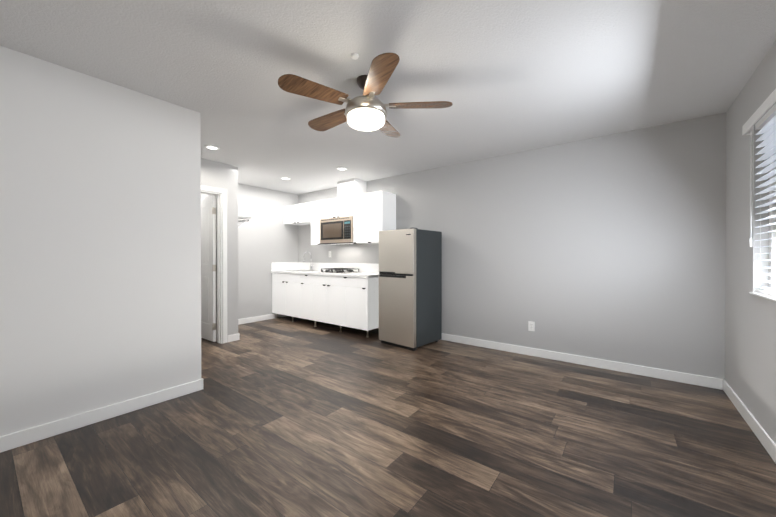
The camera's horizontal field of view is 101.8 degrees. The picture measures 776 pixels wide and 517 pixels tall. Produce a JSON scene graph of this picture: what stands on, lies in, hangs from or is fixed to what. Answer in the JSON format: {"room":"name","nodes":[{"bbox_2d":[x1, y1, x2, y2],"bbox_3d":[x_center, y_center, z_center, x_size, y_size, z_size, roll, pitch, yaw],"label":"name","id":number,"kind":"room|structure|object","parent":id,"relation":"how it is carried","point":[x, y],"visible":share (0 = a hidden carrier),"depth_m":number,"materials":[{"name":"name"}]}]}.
{"room":"studio apartment","nodes":[
{"label":"studio apartment","id":0,"kind":"room"},
{"bbox_2d":[0,46,200,435],"bbox_3d":[-2.564,-0.055,1.679,0.120,2.440,2.860,0,0,37],"label":"wall","id":1,"kind":"structure","parent":0,"point":[100,243],"depth_m":2.21,"materials":[{"name":"white paint"}]},
{"bbox_2d":[0,379,201,452],"bbox_3d":[-2.512,1.118,1.645,0.013,0.095,2.860,0,0,37],"label":"baseboard","id":2,"kind":"structure","parent":1,"relation":"attached to","point":[32,434],"depth_m":2.21,"materials":[{"name":"white wood"}]},
{"bbox_2d":[201,193,216,336],"bbox_3d":[-3.010,-0.074,5.047,1.930,2.440,0.120,0,0,37],"label":"wall","id":3,"kind":"structure","parent":0,"point":[204,195],"depth_m":4.58,"materials":[{"name":"grey paint"}]},
{"bbox_2d":[201,158,237,342],"bbox_3d":[-2.473,-0.069,4.060,0.120,2.440,1.040,0,0,37],"label":"wall","id":4,"kind":"structure","parent":0,"point":[218,175],"depth_m":4.35,"materials":[{"name":"grey paint"}]},
{"bbox_2d":[201,195,215,341],"bbox_3d":[-2.666,0.139,4.532,0.761,1.996,0.186,0,0,37],"label":"door","id":5,"kind":"structure","parent":4,"relation":"in","point":[208,268],"depth_m":4.38,"materials":[{"name":"white wood"}]},
{"bbox_2d":[201,185,226,343],"bbox_3d":[-2.515,0.106,3.993,0.136,2.092,0.884,0,0,37],"label":"door frame","id":6,"kind":"structure","parent":4,"relation":"attached to","point":[221,204],"depth_m":4.26,"materials":[{"name":"white wood"}]},
{"bbox_2d":[227,333,239,341],"bbox_3d":[-2.148,1.102,4.384,0.013,0.095,0.168,0,0,37],"label":"baseboard","id":7,"kind":"structure","parent":4,"relation":"attached to","point":[233,337],"depth_m":4.38,"materials":[{"name":"white wood"}]},
{"bbox_2d":[238,183,297,318],"bbox_3d":[-2.408,-0.078,5.764,0.120,2.440,1.750,0,0,37],"label":"wall","id":8,"kind":"structure","parent":0,"point":[267,236],"depth_m":5.77,"materials":[{"name":"grey paint"}]},
{"bbox_2d":[238,215,252,227],"bbox_3d":[-2.474,-0.503,4.921,0.786,0.278,0.328,0,0,37],"label":"shelf","id":9,"kind":"object","parent":8,"relation":"attached to","point":[242,217],"visible":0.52,"depth_m":4.79,"materials":[{"name":"white wood"}]},
{"bbox_2d":[238,313,286,324],"bbox_3d":[-2.359,1.094,5.725,0.013,0.095,1.737,0,0,37],"label":"baseboard","id":10,"kind":"structure","parent":8,"relation":"attached to","point":[256,318],"depth_m":5.72,"materials":[{"name":"white wood"}]},
{"bbox_2d":[0,316,775,516],"bbox_3d":[-1.520,1.189,2.644,7.220,0.060,5.890,0,0,37],"label":"floor","id":11,"kind":"structure","parent":0,"point":[286,416],"depth_m":1.97,"materials":[{"name":"wood"}]},
{"bbox_2d":[272,273,299,321],"bbox_3d":[-1.666,0.706,5.916,0.858,0.870,0.584,0,0,37],"label":"base cabinet","id":12,"kind":"object","parent":11,"relation":"on","point":[285,287],"depth_m":5.67,"materials":[{"name":"white wood"}]},
{"bbox_2d":[271,262,378,277],"bbox_3d":[-1.059,0.176,5.445,2.406,0.190,0.618,0,0,37],"label":"countertop","id":13,"kind":"structure","parent":12,"relation":"on","point":[368,270],"depth_m":5.59,"materials":[{"name":"white stone"}]},
{"bbox_2d":[303,251,313,269],"bbox_3d":[-1.509,0.042,5.987,0.094,0.366,0.212,0,0,37],"label":"faucet","id":14,"kind":"object","parent":13,"relation":"on","point":[311,267],"visible":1,"depth_m":6.03,"materials":[{"name":"silver metal"}]},
{"bbox_2d":[319,268,358,272],"bbox_3d":[-0.827,0.199,5.283,0.580,0.064,0.487,0,0,37],"label":"cooktop","id":15,"kind":"object","parent":13,"relation":"in","point":[341,270],"visible":1,"depth_m":5.17,"materials":[{"name":"silver metal"}]},
{"bbox_2d":[300,274,327,326],"bbox_3d":[-1.062,0.708,5.456,0.660,0.870,0.584,0,0,37],"label":"base cabinet","id":16,"kind":"object","parent":11,"relation":"on","point":[313,288],"depth_m":5.21,"materials":[{"name":"white wood"}]},
{"bbox_2d":[328,276,378,337],"bbox_3d":[-0.457,0.711,4.996,0.860,0.870,0.584,0,0,37],"label":"base cabinet","id":17,"kind":"object","parent":11,"relation":"on","point":[351,302],"depth_m":4.68,"materials":[{"name":"white wood"}]},
{"bbox_2d":[379,228,441,350],"bbox_3d":[0.306,0.382,4.320,0.601,1.535,0.644,0,0,42],"label":"fridge","id":18,"kind":"object","parent":11,"relation":"on","point":[410,288],"visible":1,"depth_m":4.08,"materials":[{"name":"grey metal"}]},
{"bbox_2d":[0,0,775,193],"bbox_3d":[-1.520,-1.311,2.630,7.220,0.060,5.890,0,0,37],"label":"ceiling","id":19,"kind":"structure","parent":0,"point":[505,77],"depth_m":2.08,"materials":[{"name":"white paint"}]},
{"bbox_2d":[204,145,219,149],"bbox_3d":[-2.032,-1.281,3.642,0.160,0.010,0.160,0,0,37],"label":"recessed light","id":20,"kind":"object","parent":19,"relation":"in","point":[211,147],"visible":1,"depth_m":3.63,"materials":[{"name":"white"}]},
{"bbox_2d":[336,167,346,169],"bbox_3d":[-0.660,-1.286,4.520,0.160,0.010,0.160,0,0,37],"label":"recessed light","id":21,"kind":"object","parent":19,"relation":"in","point":[341,168],"visible":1,"depth_m":4.50,"materials":[{"name":"white"}]},
{"bbox_2d":[351,53,358,59],"bbox_3d":[-0.208,-1.267,1.977,0.050,0.018,0.050,0,0,37],"label":"smoke detector","id":22,"kind":"object","parent":19,"relation":"attached to","point":[354,56],"visible":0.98,"depth_m":1.96,"materials":[{"name":"white plastic"}]},
{"bbox_2d":[278,52,452,136],"bbox_3d":[-0.193,-1.114,2.291,1.134,0.328,1.177,0,0,37],"label":"ceiling fan","id":23,"kind":"object","parent":19,"relation":"hanging from","point":[367,111],"visible":1,"depth_m":2.13,"materials":[{"name":"brown wood"}]},
{"bbox_2d":[298,113,725,378],"bbox_3d":[0.605,-0.072,4.645,6.270,2.440,0.120,0,0,37],"label":"wall","id":24,"kind":"structure","parent":0,"point":[611,247],"depth_m":3.39,"materials":[{"name":"grey paint"}]},
{"bbox_2d":[284,203,311,224],"bbox_3d":[-1.601,-0.840,6.024,0.816,0.340,0.347,0,0,37],"label":"upper cabinet","id":25,"kind":"object","parent":24,"relation":"attached to","point":[299,214],"depth_m":5.87,"materials":[{"name":"white wood"}]},
{"bbox_2d":[308,201,328,244],"bbox_3d":[-1.165,-0.628,5.693,0.278,0.760,0.347,0,0,37],"label":"upper cabinet","id":26,"kind":"object","parent":24,"relation":"attached to","point":[315,225],"depth_m":5.56,"materials":[{"name":"white wood"}]},
{"bbox_2d":[320,196,351,218],"bbox_3d":[-0.751,-0.846,5.377,0.758,0.320,0.347,0,0,37],"label":"upper cabinet","id":27,"kind":"object","parent":24,"relation":"attached to","point":[342,206],"depth_m":5.24,"materials":[{"name":"white wood"}]},
{"bbox_2d":[320,216,359,244],"bbox_3d":[-0.763,-0.460,5.363,0.752,0.431,0.384,0,0,37],"label":"microwave","id":28,"kind":"object","parent":27,"relation":"attached to","point":[337,231],"visible":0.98,"depth_m":5.19,"materials":[{"name":"grey metal"}]},
{"bbox_2d":[337,178,366,197],"bbox_3d":[-0.605,-1.151,5.294,0.390,0.286,0.297,0,0,37],"label":"enclosure","id":29,"kind":"object","parent":27,"relation":"on","point":[350,187],"visible":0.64,"depth_m":5.17,"materials":[{"name":"white paint"}]},
{"bbox_2d":[352,193,367,242],"bbox_3d":[-0.329,-0.624,5.056,0.299,0.760,0.347,0,0,37],"label":"upper cabinet","id":30,"kind":"object","parent":24,"relation":"attached to","point":[359,202],"depth_m":4.91,"materials":[{"name":"white wood"}]},
{"bbox_2d":[368,191,395,242],"bbox_3d":[-0.095,-0.623,4.878,0.289,0.760,0.347,0,0,37],"label":"upper cabinet","id":31,"kind":"object","parent":24,"relation":"attached to","point":[373,214],"depth_m":4.75,"materials":[{"name":"white wood"}]},
{"bbox_2d":[528,321,534,330],"bbox_3d":[1.700,0.803,3.735,0.070,0.114,0.008,0,0,37],"label":"electrical outlet","id":32,"kind":"object","parent":24,"relation":"attached to","point":[531,325],"visible":1,"depth_m":3.73,"materials":[{"name":"white plastic"}]},
{"bbox_2d":[378,328,722,389],"bbox_3d":[0.565,1.101,4.599,6.004,0.095,0.013,0,0,37],"label":"baseboard","id":33,"kind":"structure","parent":24,"relation":"attached to","point":[698,380],"depth_m":3.33,"materials":[{"name":"white wood"}]},
{"bbox_2d":[725,40,775,443],"bbox_3d":[1.268,-0.048,0.439,0.120,2.440,5.770,0,0,37],"label":"wall","id":34,"kind":"structure","parent":0,"point":[750,349],"depth_m":2.24,"materials":[{"name":"grey paint"}]},
{"bbox_2d":[723,379,775,462],"bbox_3d":[1.251,1.124,0.534,0.013,0.095,5.650,0,0,37],"label":"baseboard","id":35,"kind":"structure","parent":34,"relation":"attached to","point":[763,436],"depth_m":2.12,"materials":[{"name":"white wood"}]},
{"bbox_2d":[742,89,775,297],"bbox_3d":[2.039,-0.342,1.546,0.108,1.153,1.560,0,0,37],"label":"window blinds","id":36,"kind":"object","parent":34,"relation":"attached to","point":[766,123],"visible":1,"depth_m":2.01,"materials":[{"name":"white plastic"}]},
{"bbox_2d":[749,292,775,300],"bbox_3d":[2.060,0.240,1.534,0.084,0.013,1.570,0,0,37],"label":"window sill","id":37,"kind":"structure","parent":34,"relation":"attached to","point":[764,296],"depth_m":1.97,"materials":[{"name":"white wood"}]},
{"bbox_2d":[769,153,775,292],"bbox_3d":[2.111,-0.334,1.492,0.045,1.160,1.530,0,0,37],"label":"window","id":38,"kind":"structure","parent":34,"relation":"in","point":[772,228],"depth_m":2.08,"materials":[{"name":"glass"}]}
]}

